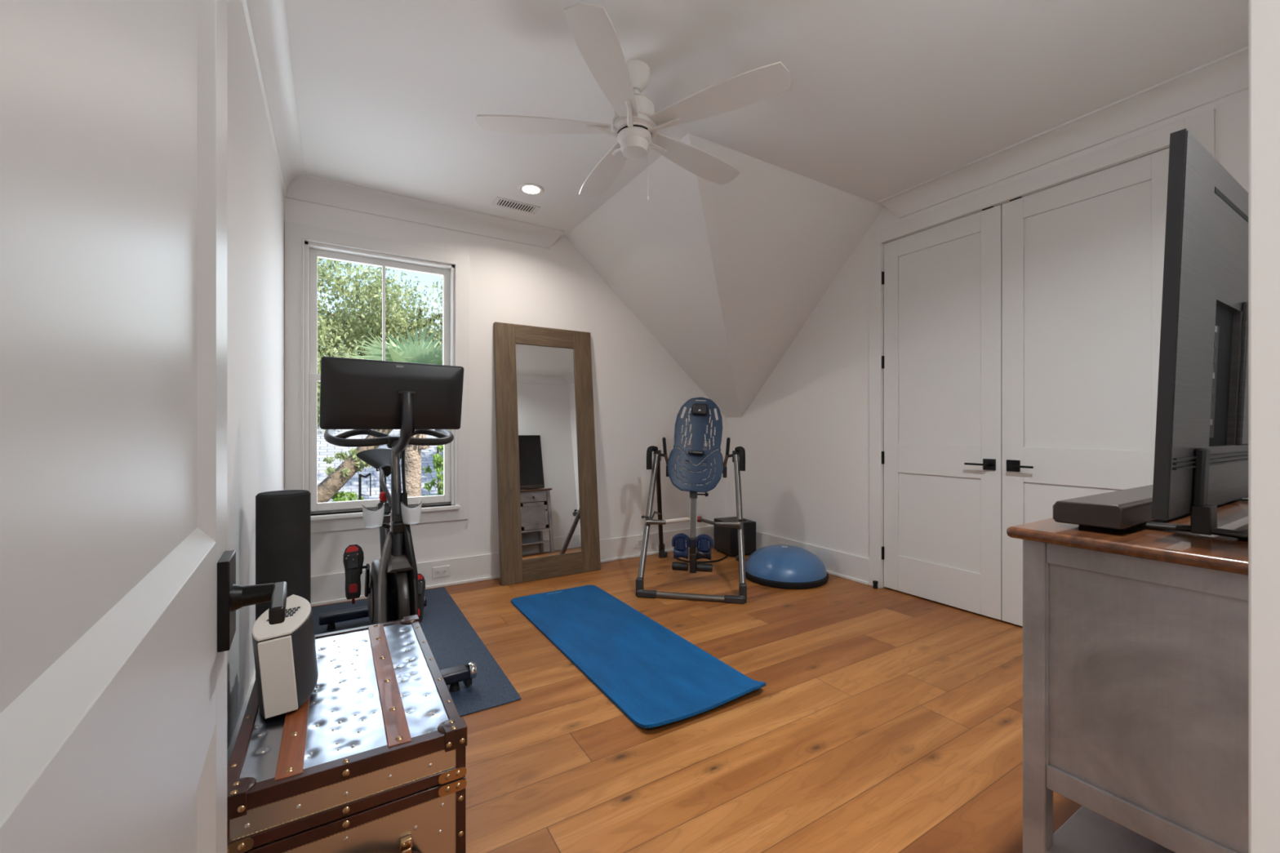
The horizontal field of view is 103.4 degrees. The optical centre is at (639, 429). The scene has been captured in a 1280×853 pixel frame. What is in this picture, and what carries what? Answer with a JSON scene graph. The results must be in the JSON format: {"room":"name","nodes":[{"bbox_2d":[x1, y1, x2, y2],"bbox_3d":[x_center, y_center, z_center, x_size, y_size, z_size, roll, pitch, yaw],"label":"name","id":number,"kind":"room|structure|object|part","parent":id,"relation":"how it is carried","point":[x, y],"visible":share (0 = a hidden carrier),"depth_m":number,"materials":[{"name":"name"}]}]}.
{"room":"exercise studio","nodes":[
{"label":"exercise studio","id":0,"kind":"room"},
{"bbox_2d":[226,0,284,751],"bbox_3d":[-1.315,-0.275,1.519,0.140,2.820,3.791,0,0,-31],"label":"wall","id":1,"kind":"structure","parent":0,"point":[255,199],"depth_m":1.82,"materials":[{"name":"white paint"}]},
{"bbox_2d":[226,668,255,768],"bbox_3d":[-1.242,1.040,1.563,0.030,0.190,3.791,0,0,-31],"label":"baseboard","id":2,"kind":"structure","parent":1,"relation":"attached to","point":[232,744],"depth_m":1.64,"materials":[{"name":"white paint"}]},
{"bbox_2d":[241,0,305,197],"bbox_3d":[-1.207,-1.521,1.585,0.112,0.128,3.791,0,0,-31],"label":"crown molding","id":3,"kind":"structure","parent":1,"relation":"attached to","point":[266,20],"depth_m":2.22,"materials":[{"name":"white paint"}]},
{"bbox_2d":[284,197,725,576],"bbox_3d":[-0.725,-0.275,4.173,3.895,2.820,0.140,0,0,-31],"label":"wall","id":4,"kind":"structure","parent":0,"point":[639,390],"depth_m":4.13,"materials":[{"name":"white paint"}]},
{"bbox_2d":[284,221,469,533],"bbox_3d":[-1.776,-0.318,3.505,1.119,1.964,0.195,0,0,-31],"label":"window","id":5,"kind":"structure","parent":4,"relation":"attached to","point":[304,244],"depth_m":3.33,"materials":[{"name":"white paint"}]},
{"bbox_3d":[-1.790,-0.752,3.531,0.874,0.855,0.035,0,0,-31],"label":"sash","id":6,"kind":"part","parent":5,"relation":"part of","materials":[{"name":"white paint"}]},
{"bbox_3d":[-1.771,0.086,3.500,0.874,0.893,0.035,0,0,-31],"label":"sash","id":7,"kind":"part","parent":5,"relation":"part of","materials":[{"name":"white paint"}]},
{"bbox_3d":[-1.754,0.569,3.472,0.978,0.028,0.115,0,0,-31],"label":"sill","id":8,"kind":"part","parent":5,"relation":"part of","materials":[{"name":"white paint"}]},
{"bbox_2d":[285,173,564,248],"bbox_3d":[-1.415,-1.521,3.608,1.848,0.128,0.112,0,0,-31],"label":"crown molding","id":9,"kind":"structure","parent":4,"relation":"attached to","point":[307,188],"depth_m":3.53,"materials":[{"name":"white paint"}]},
{"bbox_2d":[311,525,714,606],"bbox_3d":[-0.681,1.040,4.100,3.615,0.190,0.030,0,0,-31],"label":"baseboard","id":10,"kind":"structure","parent":4,"relation":"attached to","point":[328,588],"depth_m":3.75,"materials":[{"name":"white paint"}]},
{"bbox_2d":[431,565,449,577],"bbox_3d":[-1.433,1.027,3.638,0.118,0.074,0.011,0,0,-31],"label":"wall outlet","id":11,"kind":"object","parent":10,"relation":"attached to","point":[440,571],"visible":1,"depth_m":3.63,"materials":[{"name":"white plastic"}]},
{"bbox_2d":[635,539,642,548],"bbox_3d":[0.014,1.023,4.512,0.118,0.074,0.011,0,0,-31],"label":"wall outlet","id":12,"kind":"object","parent":10,"relation":"attached to","point":[638,543],"visible":0.55,"depth_m":4.50,"materials":[{"name":"white plastic"}]},
{"bbox_2d":[311,545,1082,852],"bbox_3d":[0.393,1.195,1.298,4.955,0.120,6.216,0,0,-31],"label":"floor","id":13,"kind":"structure","parent":0,"point":[885,720],"depth_m":1.88,"materials":[{"name":"brown wood"}]},
{"bbox_2d":[226,614,466,852],"bbox_3d":[-0.785,0.899,1.364,0.448,0.455,0.843,0,0,-31],"label":"trunk","id":14,"kind":"object","parent":13,"relation":"on","point":[374,760],"visible":0.84,"depth_m":1.11,"materials":[{"name":"silver metal"}]},
{"bbox_3d":[-0.750,0.775,0.932,0.060,0.023,0.002,0,0,-31],"label":"brass plate","id":15,"kind":"part","parent":14,"relation":"part of","materials":[{"name":"brown metal"}]},
{"bbox_2d":[252,594,318,719],"bbox_3d":[-0.925,0.578,1.330,0.135,0.201,0.342,0,0,-26],"label":"speaker","id":16,"kind":"object","parent":14,"relation":"on","point":[285,657],"visible":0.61,"depth_m":1.20,"materials":[{"name":"grey plastic"}]},
{"bbox_3d":[-0.849,0.581,1.186,0.064,0.178,0.010,-5,3,-30],"label":"panel","id":17,"kind":"part","parent":16,"relation":"part of","materials":[{"name":"beige plastic"}]},
{"bbox_3d":[-0.934,0.485,1.328,0.118,0.007,0.329,-5,3,-30],"label":"plate","id":18,"kind":"part","parent":16,"relation":"part of","materials":[{"name":"beige plastic"}]},
{"bbox_3d":[-0.791,0.741,1.377,0.434,0.093,0.795,0,0,-31],"label":"lid","id":19,"kind":"part","parent":14,"relation":"part of","materials":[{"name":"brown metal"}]},
{"bbox_3d":[-0.420,0.803,1.131,0.060,0.023,0.002,0,0,-31],"label":"brass plate","id":20,"kind":"part","parent":14,"relation":"part of","materials":[{"name":"brown"}]},
{"bbox_3d":[-0.420,0.775,1.131,0.060,0.023,0.002,0,0,-31],"label":"brass plate","id":21,"kind":"part","parent":14,"relation":"part of","materials":[{"name":"brown"}]},
{"bbox_2d":[311,586,520,716],"bbox_3d":[-1.307,1.131,2.648,0.842,0.006,1.745,0,0,-31],"label":"mat","id":22,"kind":"object","parent":13,"relation":"on","point":[452,641],"visible":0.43,"depth_m":2.63,"materials":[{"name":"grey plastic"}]},
{"bbox_2d":[255,489,311,677],"bbox_3d":[-1.210,0.671,1.717,0.153,0.913,0.153,0,0,-31],"label":"foam roller","id":23,"kind":"object","parent":22,"relation":"on","point":[282,517],"visible":0.47,"depth_m":1.66,"materials":[{"name":"black plastic"}]},
{"bbox_2d":[318,355,476,692],"bbox_3d":[-1.267,0.423,2.522,0.579,1.411,1.146,0,0,-33],"label":"exercise bike","id":24,"kind":"object","parent":22,"relation":"on","point":[362,396],"visible":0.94,"depth_m":2.17,"materials":[{"name":"black metal"}]},
{"bbox_2d":[342,544,364,604],"bbox_3d":[-1.310,0.658,2.312,0.083,0.259,0.084,0,0,-39],"label":"shoe","id":25,"kind":"object","parent":24,"relation":"attached to","point":[353,556],"visible":1,"depth_m":2.29,"materials":[{"name":"black plastic"}]},
{"bbox_3d":[-1.289,0.716,2.388,0.017,0.176,0.131,0,0,-32],"label":"crank arm","id":26,"kind":"part","parent":24,"relation":"part of","materials":[{"name":"black plastic"}]},
{"bbox_3d":[-1.182,0.309,2.327,0.034,0.045,0.038,0,0,-33],"label":"resistance knob","id":27,"kind":"part","parent":24,"relation":"part of","materials":[{"name":"red plastic"}]},
{"bbox_3d":[-1.346,0.333,2.650,0.036,0.277,0.093,0,0,-33],"label":"seat post","id":28,"kind":"part","parent":24,"relation":"part of","materials":[{"name":"grey metal"}]},
{"bbox_3d":[-1.110,0.056,2.291,0.070,0.062,0.074,0,0,-33],"label":"handlebar stem","id":29,"kind":"part","parent":24,"relation":"part of","materials":[{"name":"black plastic"}]},
{"bbox_3d":[-1.098,0.163,2.272,0.032,0.256,0.076,0,0,-33],"label":"handlebar post","id":30,"kind":"part","parent":24,"relation":"part of","materials":[{"name":"grey metal"}]},
{"bbox_3d":[-1.025,-0.024,2.178,0.046,0.256,0.249,0,0,-37],"label":"screen arm","id":31,"kind":"part","parent":24,"relation":"part of","materials":[{"name":"grey plastic"}]},
{"bbox_2d":[417,573,425,622],"bbox_3d":[-1.150,0.875,2.596,0.082,0.244,0.119,0,0,-17],"label":"shoe","id":32,"kind":"object","parent":24,"relation":"attached to","point":[421,581],"visible":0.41,"depth_m":2.59,"materials":[{"name":"black plastic"}]},
{"bbox_2d":[493,321,600,586],"bbox_3d":[-0.722,0.164,3.970,0.800,1.949,0.252,0,0,-32],"label":"floor mirror","id":33,"kind":"object","parent":13,"relation":"on","point":[547,487],"visible":1,"depth_m":3.93,"materials":[{"name":"brown wood"}]},
{"bbox_3d":[-0.994,0.164,3.798,0.155,1.953,0.055,0,-6,-32],"label":"rail","id":34,"kind":"part","parent":33,"relation":"part of","materials":[{"name":"brown wood"}]},
{"bbox_3d":[-0.766,-0.733,4.042,0.490,0.150,0.055,0,-6,-32],"label":"cross rail","id":35,"kind":"part","parent":33,"relation":"part of","materials":[{"name":"brown wood"}]},
{"bbox_3d":[-0.713,0.156,3.957,0.490,1.640,0.006,0,-6,-32],"label":"glass","id":36,"kind":"part","parent":33,"relation":"part of","materials":[{"name":"white mirror"}]},
{"bbox_3d":[-0.674,1.055,3.893,0.490,0.163,0.055,0,-6,-32],"label":"cross rail","id":37,"kind":"part","parent":33,"relation":"part of","materials":[{"name":"brown wood"}]},
{"bbox_3d":[-0.445,0.164,4.137,0.155,1.953,0.055,0,-6,-32],"label":"rail","id":38,"kind":"part","parent":33,"relation":"part of","materials":[{"name":"brown wood"}]},
{"bbox_2d":[511,585,765,728],"bbox_3d":[-0.152,1.107,2.750,0.613,0.054,1.735,0,0,-31],"label":"yoga mat","id":39,"kind":"object","parent":13,"relation":"on","point":[655,677],"visible":1,"depth_m":2.46,"materials":[{"name":"blue plastic"}]},
{"bbox_2d":[635,397,746,604],"bbox_3d":[0.434,0.442,3.895,0.746,1.390,1.140,0,0,11],"label":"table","id":40,"kind":"object","parent":13,"relation":"on","point":[700,415],"visible":1,"depth_m":3.81,"materials":[{"name":"grey metal"}]},
{"bbox_3d":[0.089,0.217,3.862,0.050,0.179,0.132,0,0,30],"label":"grip handle","id":41,"kind":"part","parent":40,"relation":"part of","materials":[{"name":"black rubber"}]},
{"bbox_3d":[0.113,0.680,3.941,0.022,0.084,0.633,0,0,11],"label":"spreader arm","id":42,"kind":"part","parent":40,"relation":"part of","materials":[{"name":"grey metal"}]},
{"bbox_3d":[0.165,0.675,4.221,0.042,0.906,0.571,0,0,6],"label":"leg","id":43,"kind":"part","parent":40,"relation":"part of","materials":[{"name":"grey metal"}]},
{"bbox_3d":[0.210,0.264,3.906,0.049,0.144,0.021,0,0,-30],"label":"hanger arm","id":44,"kind":"part","parent":40,"relation":"part of","materials":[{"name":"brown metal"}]},
{"bbox_2d":[673,546,688,559],"bbox_3d":[0.307,0.923,3.774,0.104,0.091,0.093,0,0,11],"label":"cushion","id":45,"kind":"object","parent":40,"relation":"on","point":[678,552],"depth_m":3.74,"materials":[{"name":"blue plastic"}]},
{"bbox_2d":[671,533,690,547],"bbox_3d":[0.308,0.827,3.784,0.143,0.096,0.067,0,0,11],"label":"cup","id":46,"kind":"object","parent":40,"relation":"on","point":[681,538],"depth_m":3.75,"materials":[{"name":"blue plastic"}]},
{"bbox_3d":[0.455,0.014,3.941,0.370,0.524,0.130,0,0,11],"label":"backrest","id":47,"kind":"part","parent":40,"relation":"part of","materials":[{"name":"blue plastic"}]},
{"bbox_2d":[692,403,707,415],"bbox_3d":[0.469,-0.154,3.955,0.118,0.095,0.054,0,0,11],"label":"pillow","id":48,"kind":"object","parent":40,"relation":"on","point":[698,409],"depth_m":3.94,"materials":[{"name":"black plastic"}]},
{"bbox_2d":[696,547,711,560],"bbox_3d":[0.474,0.923,3.742,0.104,0.091,0.093,0,0,11],"label":"cushion","id":49,"kind":"object","parent":40,"relation":"on","point":[701,553],"depth_m":3.71,"materials":[{"name":"blue plastic"}]},
{"bbox_2d":[694,533,713,548],"bbox_3d":[0.475,0.827,3.752,0.143,0.096,0.067,0,0,11],"label":"cup","id":50,"kind":"object","parent":40,"relation":"on","point":[704,539],"depth_m":3.72,"materials":[{"name":"blue plastic"}]},
{"bbox_3d":[0.647,0.264,3.823,0.021,0.144,0.049,0,0,-38],"label":"hanger arm","id":51,"kind":"part","parent":40,"relation":"part of","materials":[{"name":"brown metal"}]},
{"bbox_3d":[0.744,0.217,3.737,0.050,0.179,0.132,0,0,-8],"label":"grip handle","id":52,"kind":"part","parent":40,"relation":"part of","materials":[{"name":"black rubber"}]},
{"bbox_2d":[676,555,728,563],"bbox_3d":[0.500,1.127,4.439,0.461,0.014,0.338,0,0,27],"label":"power cord","id":53,"kind":"object","parent":13,"relation":"on","point":[726,556],"visible":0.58,"depth_m":4.31,"materials":[{"name":"black rubber"}]},
{"bbox_2d":[714,516,755,556],"bbox_3d":[0.872,0.985,4.646,0.270,0.300,0.310,0,0,-21],"label":"subwoofer","id":54,"kind":"object","parent":13,"relation":"on","point":[726,539],"visible":0.65,"depth_m":4.54,"materials":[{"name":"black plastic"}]},
{"bbox_3d":[0.895,0.965,4.498,0.105,0.180,0.004,0,0,-21],"label":"port frame","id":55,"kind":"part","parent":54,"relation":"part of","materials":[{"name":"silver metal"}]},
{"bbox_2d":[745,544,828,589],"bbox_3d":[1.117,1.018,3.882,0.653,0.234,0.636,0,0,-31],"label":"ball","id":56,"kind":"object","parent":13,"relation":"on","point":[779,566],"visible":0.97,"depth_m":3.67,"materials":[{"name":"blue rubber"}]},
{"bbox_2d":[872,580,878,589],"bbox_3d":[1.679,1.110,3.603,0.034,0.050,0.034,0,0,-31],"label":"door stop","id":57,"kind":"object","parent":13,"relation":"on","point":[875,583],"visible":1,"depth_m":3.59,"materials":[{"name":"black rubber"}]},
{"bbox_2d":[1006,500,1248,852],"bbox_3d":[1.579,0.682,1.355,1.391,0.905,0.476,0,0,-31],"label":"dresser","id":58,"kind":"object","parent":13,"relation":"on","point":[1135,639],"visible":0.88,"depth_m":1.04,"materials":[{"name":"grey wood"}]},
{"bbox_3d":[0.930,0.696,1.182,0.045,0.879,0.045,0,0,-31],"label":"leg","id":59,"kind":"part","parent":58,"relation":"part of","materials":[{"name":"grey paint"}]},
{"bbox_2d":[1053,484,1155,530],"bbox_3d":[1.520,0.197,1.449,1.210,0.066,0.124,0,0,-31],"label":"soundbar","id":60,"kind":"object","parent":58,"relation":"on","point":[1122,509],"visible":0.47,"depth_m":1.15,"materials":[{"name":"grey plastic"}]},
{"bbox_2d":[1047,806,1174,852],"bbox_3d":[1.592,0.975,1.334,1.315,0.020,0.408,0,0,-31],"label":"shelf","id":61,"kind":"object","parent":58,"relation":"attached to","point":[1086,831],"depth_m":1.19,"materials":[{"name":"grey paint"}]},
{"bbox_3d":[1.026,0.791,1.004,0.020,0.054,0.358,0,0,-31],"label":"rail","id":62,"kind":"part","parent":58,"relation":"part of","materials":[{"name":"grey paint"}]},
{"bbox_3d":[1.026,0.281,1.004,0.020,0.050,0.358,0,0,-31],"label":"rail","id":63,"kind":"part","parent":58,"relation":"part of","materials":[{"name":"grey paint"}]},
{"bbox_3d":[1.029,0.535,1.006,0.012,0.480,0.358,0,0,-31],"label":"panel","id":64,"kind":"part","parent":58,"relation":"part of","materials":[{"name":"grey paint"}]},
{"bbox_2d":[1132,128,1248,540],"bbox_3d":[1.624,-0.182,1.335,1.288,0.824,0.315,0,0,-31],"label":"television","id":65,"kind":"object","parent":58,"relation":"on","point":[1201,454],"visible":0.77,"depth_m":1.09,"materials":[{"name":"plastic"}]},
{"bbox_3d":[1.344,-0.112,1.188,0.070,0.265,0.012,0,0,-31],"label":"connector plate","id":66,"kind":"part","parent":65,"relation":"part of","materials":[{"name":"black plastic"}]},
{"bbox_3d":[1.737,-0.139,1.405,0.534,0.360,0.024,0,0,-31],"label":"panel","id":67,"kind":"part","parent":65,"relation":"part of","materials":[{"name":"plastic"}]},
{"bbox_2d":[284,0,1248,417],"bbox_3d":[0.325,-0.909,2.510,3.693,1.591,3.791,0,0,-31],"label":"ceiling","id":68,"kind":"structure","parent":0,"point":[884,99],"depth_m":2.51,"materials":[{"name":"white paint"}]},
{"bbox_2d":[492,196,540,213],"bbox_3d":[-0.876,-1.582,3.577,0.310,0.006,0.130,0,0,-31],"label":"ceiling vent","id":69,"kind":"object","parent":68,"relation":"in","point":[500,202],"visible":1,"depth_m":3.57,"materials":[{"name":"white plastic"}]},
{"bbox_2d":[518,182,543,195],"bbox_3d":[-0.719,-1.581,3.336,0.168,0.007,0.168,0,0,-31],"label":"recessed light","id":70,"kind":"object","parent":68,"relation":"in","point":[529,188],"visible":1,"depth_m":3.33,"materials":[{"name":"white plastic"}]},
{"bbox_2d":[475,3,791,200],"bbox_3d":[-0.017,-1.296,2.272,1.298,0.578,1.296,0,0,-31],"label":"ceiling fan","id":71,"kind":"object","parent":68,"relation":"hanging from","point":[622,82],"visible":1,"depth_m":2.14,"materials":[{"name":"white metal"}]},
{"bbox_3d":[-0.416,-1.323,2.203,0.577,0.027,0.155,0,0,-5],"label":"blade","id":72,"kind":"part","parent":71,"relation":"part of","materials":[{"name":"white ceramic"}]},
{"bbox_3d":[-0.115,-1.323,1.852,0.155,0.027,0.577,0,0,13],"label":"blade","id":73,"kind":"part","parent":71,"relation":"part of","materials":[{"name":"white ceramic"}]},
{"bbox_3d":[-0.175,-1.323,2.598,0.155,0.027,0.577,0,0,-23],"label":"blade","id":74,"kind":"part","parent":71,"relation":"part of","materials":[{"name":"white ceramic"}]},
{"bbox_3d":[0.035,-1.123,2.224,0.008,0.233,0.008,0,0,-31],"label":"pull chain","id":75,"kind":"part","parent":71,"relation":"part of","materials":[{"name":"white metal"}]},
{"bbox_3d":[0.275,-1.323,2.491,0.577,0.027,0.155,0,0,-41],"label":"blade","id":76,"kind":"part","parent":71,"relation":"part of","materials":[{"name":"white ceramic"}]},
{"bbox_3d":[0.312,-1.323,2.030,0.577,0.027,0.155,0,0,31],"label":"blade","id":77,"kind":"part","parent":71,"relation":"part of","materials":[{"name":"white paint"}]},
{"bbox_2d":[725,88,1248,558],"bbox_3d":[1.972,-0.275,3.389,0.190,2.820,3.991,0,0,-31],"label":"wall","id":78,"kind":"structure","parent":0,"point":[804,437],"depth_m":4.01,"materials":[{"name":"white paint"}]},
{"bbox_2d":[776,541,786,545],"bbox_3d":[1.231,1.023,4.389,0.011,0.074,0.118,0,0,-31],"label":"wall outlet","id":79,"kind":"object","parent":78,"relation":"attached to","point":[777,542],"visible":0.13,"depth_m":4.41,"materials":[{"name":"white plastic"}]},
{"bbox_2d":[755,531,869,585],"bbox_3d":[1.826,1.040,3.417,0.030,0.190,3.791,0,0,-31],"label":"baseboard","id":80,"kind":"structure","parent":78,"relation":"attached to","point":[852,567],"depth_m":3.92,"materials":[{"name":"white paint"}]},
{"bbox_2d":[881,204,1001,620],"bbox_3d":[1.914,-0.102,3.286,0.093,2.450,0.757,0,0,-31],"label":"door","id":81,"kind":"structure","parent":78,"relation":"in","point":[941,361],"depth_m":3.24,"materials":[{"name":"white paint"}]},
{"bbox_3d":[2.035,0.211,3.047,0.053,0.020,0.125,0,0,-31],"label":"lever","id":82,"kind":"part","parent":81,"relation":"part of","materials":[{"name":"black metal"}]},
{"bbox_2d":[869,108,1215,588],"bbox_3d":[2.170,-0.142,2.995,0.158,2.555,1.685,0,0,-31],"label":"trim","id":83,"kind":"structure","parent":78,"relation":"attached to","point":[1202,126],"depth_m":3.29,"materials":[{"name":"white paint"}]},
{"bbox_2d":[878,45,1248,217],"bbox_3d":[2.236,-1.521,2.660,0.112,0.128,2.070,0,0,-31],"label":"crown molding","id":84,"kind":"structure","parent":78,"relation":"attached to","point":[1227,75],"depth_m":2.58,"materials":[{"name":"white paint"}]},
{"bbox_2d":[1001,147,1169,626],"bbox_3d":[2.308,-0.102,2.634,0.093,2.450,0.757,0,0,-31],"label":"door","id":85,"kind":"structure","parent":78,"relation":"in","point":[1082,258],"depth_m":2.67,"materials":[{"name":"white paint"}]},
{"bbox_3d":[2.153,0.211,2.852,0.053,0.020,0.125,0,0,-31],"label":"lever","id":86,"kind":"part","parent":85,"relation":"part of","materials":[{"name":"black metal"}]},
{"bbox_3d":[1.308,-0.275,0.808,3.895,2.820,0.140,0,0,-31],"label":"wall door","id":87,"kind":"structure","parent":0,"visible":0},
{"bbox_2d":[1248,0,1279,852],"bbox_3d":[0.230,-0.142,0.162,0.924,2.555,0.159,0,0,-31],"label":"doorway","id":88,"kind":"structure","parent":87,"relation":"attached to","point":[1264,15],"depth_m":0.41,"materials":[{"name":"white paint"}]},
{"bbox_2d":[0,0,287,852],"bbox_3d":[-0.332,-0.097,0.331,0.153,2.440,0.726,0,0,-34],"label":"door","id":89,"kind":"structure","parent":88,"relation":"attached to","point":[120,595],"depth_m":0.28,"materials":[{"name":"grey paint"}]},
{"bbox_3d":[-0.326,0.601,0.334,0.012,0.555,0.520,0,0,-34],"label":"panel moulding","id":90,"kind":"part","parent":89,"relation":"part of","materials":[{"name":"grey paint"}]},
{"bbox_3d":[-0.415,0.198,0.581,0.014,0.018,0.112,0,0,-34],"label":"lever","id":91,"kind":"part","parent":89,"relation":"part of","materials":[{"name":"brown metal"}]},
{"label":"outside","id":92,"kind":"structure","parent":0,"visible":0},
{"bbox_3d":[-16.594,4.235,27.464,80.000,0.200,55.824,0,0,-31],"label":"ground","id":93,"kind":"structure","parent":92,"visible":0},
{"bbox_2d":[331,490,364,502],"bbox_3d":[-3.294,2.400,5.599,0.339,3.471,0.468,0,0,41],"label":"shrub","id":94,"kind":"object","parent":93,"relation":"on","point":[337,497],"visible":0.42,"depth_m":5.60,"materials":[{"name":"green plant"}]},
{"bbox_2d":[317,429,392,502],"bbox_3d":[-3.950,1.884,5.075,3.133,4.587,0.374,0,0,-31],"label":"tree","id":95,"kind":"object","parent":93,"relation":"on","point":[337,477],"visible":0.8,"depth_m":5.46,"materials":[{"name":"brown plant"}]},
{"bbox_2d":[358,472,371,500],"bbox_3d":[-2.680,2.280,4.924,0.109,3.710,0.024,0,0,-31],"label":"stand","id":96,"kind":"object","parent":93,"relation":"on","point":[360,476],"visible":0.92,"depth_m":4.90,"materials":[{"name":"black metal"}]},
{"bbox_2d":[317,257,429,433],"bbox_3d":[-9.246,-0.878,12.442,5.912,10.049,7.446,0,0,29],"label":"oak tree","id":97,"kind":"object","parent":93,"relation":"on","point":[373,290],"visible":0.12,"depth_m":13.04,"materials":[{"name":"green plant"}]},
{"bbox_2d":[317,261,442,399],"bbox_3d":[-7.511,-0.528,15.703,7.207,9.349,6.002,0,0,-24],"label":"oak tree","id":98,"kind":"object","parent":93,"relation":"on","point":[423,322],"visible":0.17,"depth_m":14.37,"materials":[{"name":"green plant"}]},
{"bbox_2d":[317,325,442,497],"bbox_3d":[-2.918,1.440,6.358,2.071,5.394,1.868,0,0,-31],"label":"palm tree","id":99,"kind":"object","parent":93,"relation":"on","point":[429,354],"visible":0.12,"depth_m":6.10,"materials":[{"name":"green plant"}]},
{"bbox_2d":[317,424,443,502],"bbox_3d":[-5.720,2.010,9.466,18.000,4.250,7.080,0,0,-31],"label":"building","id":100,"kind":"structure","parent":93,"relation":"on","point":[325,449],"depth_m":10.83,"materials":[{"name":"grey"}]},
{"bbox_2d":[398,276,442,351],"bbox_3d":[-4.291,-0.381,15.794,5.925,9.057,5.392,0,0,-44],"label":"oak tree","id":101,"kind":"object","parent":93,"relation":"on","point":[440,334],"visible":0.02,"depth_m":14.80,"materials":[{"name":"green plant"}]},
{"bbox_2d":[422,444,443,496],"bbox_3d":[-2.755,2.147,6.886,0.426,3.978,0.386,0,0,3],"label":"shrub","id":102,"kind":"object","parent":93,"relation":"on","point":[437,462],"visible":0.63,"depth_m":6.82,"materials":[{"name":"green plant"}]},
{"bbox_3d":[-2.740,2.185,6.968,0.058,3.902,0.221,0,0,0],"label":"stem","id":103,"kind":"part","parent":102,"relation":"part of","materials":[{"name":"green wood"}]}
]}

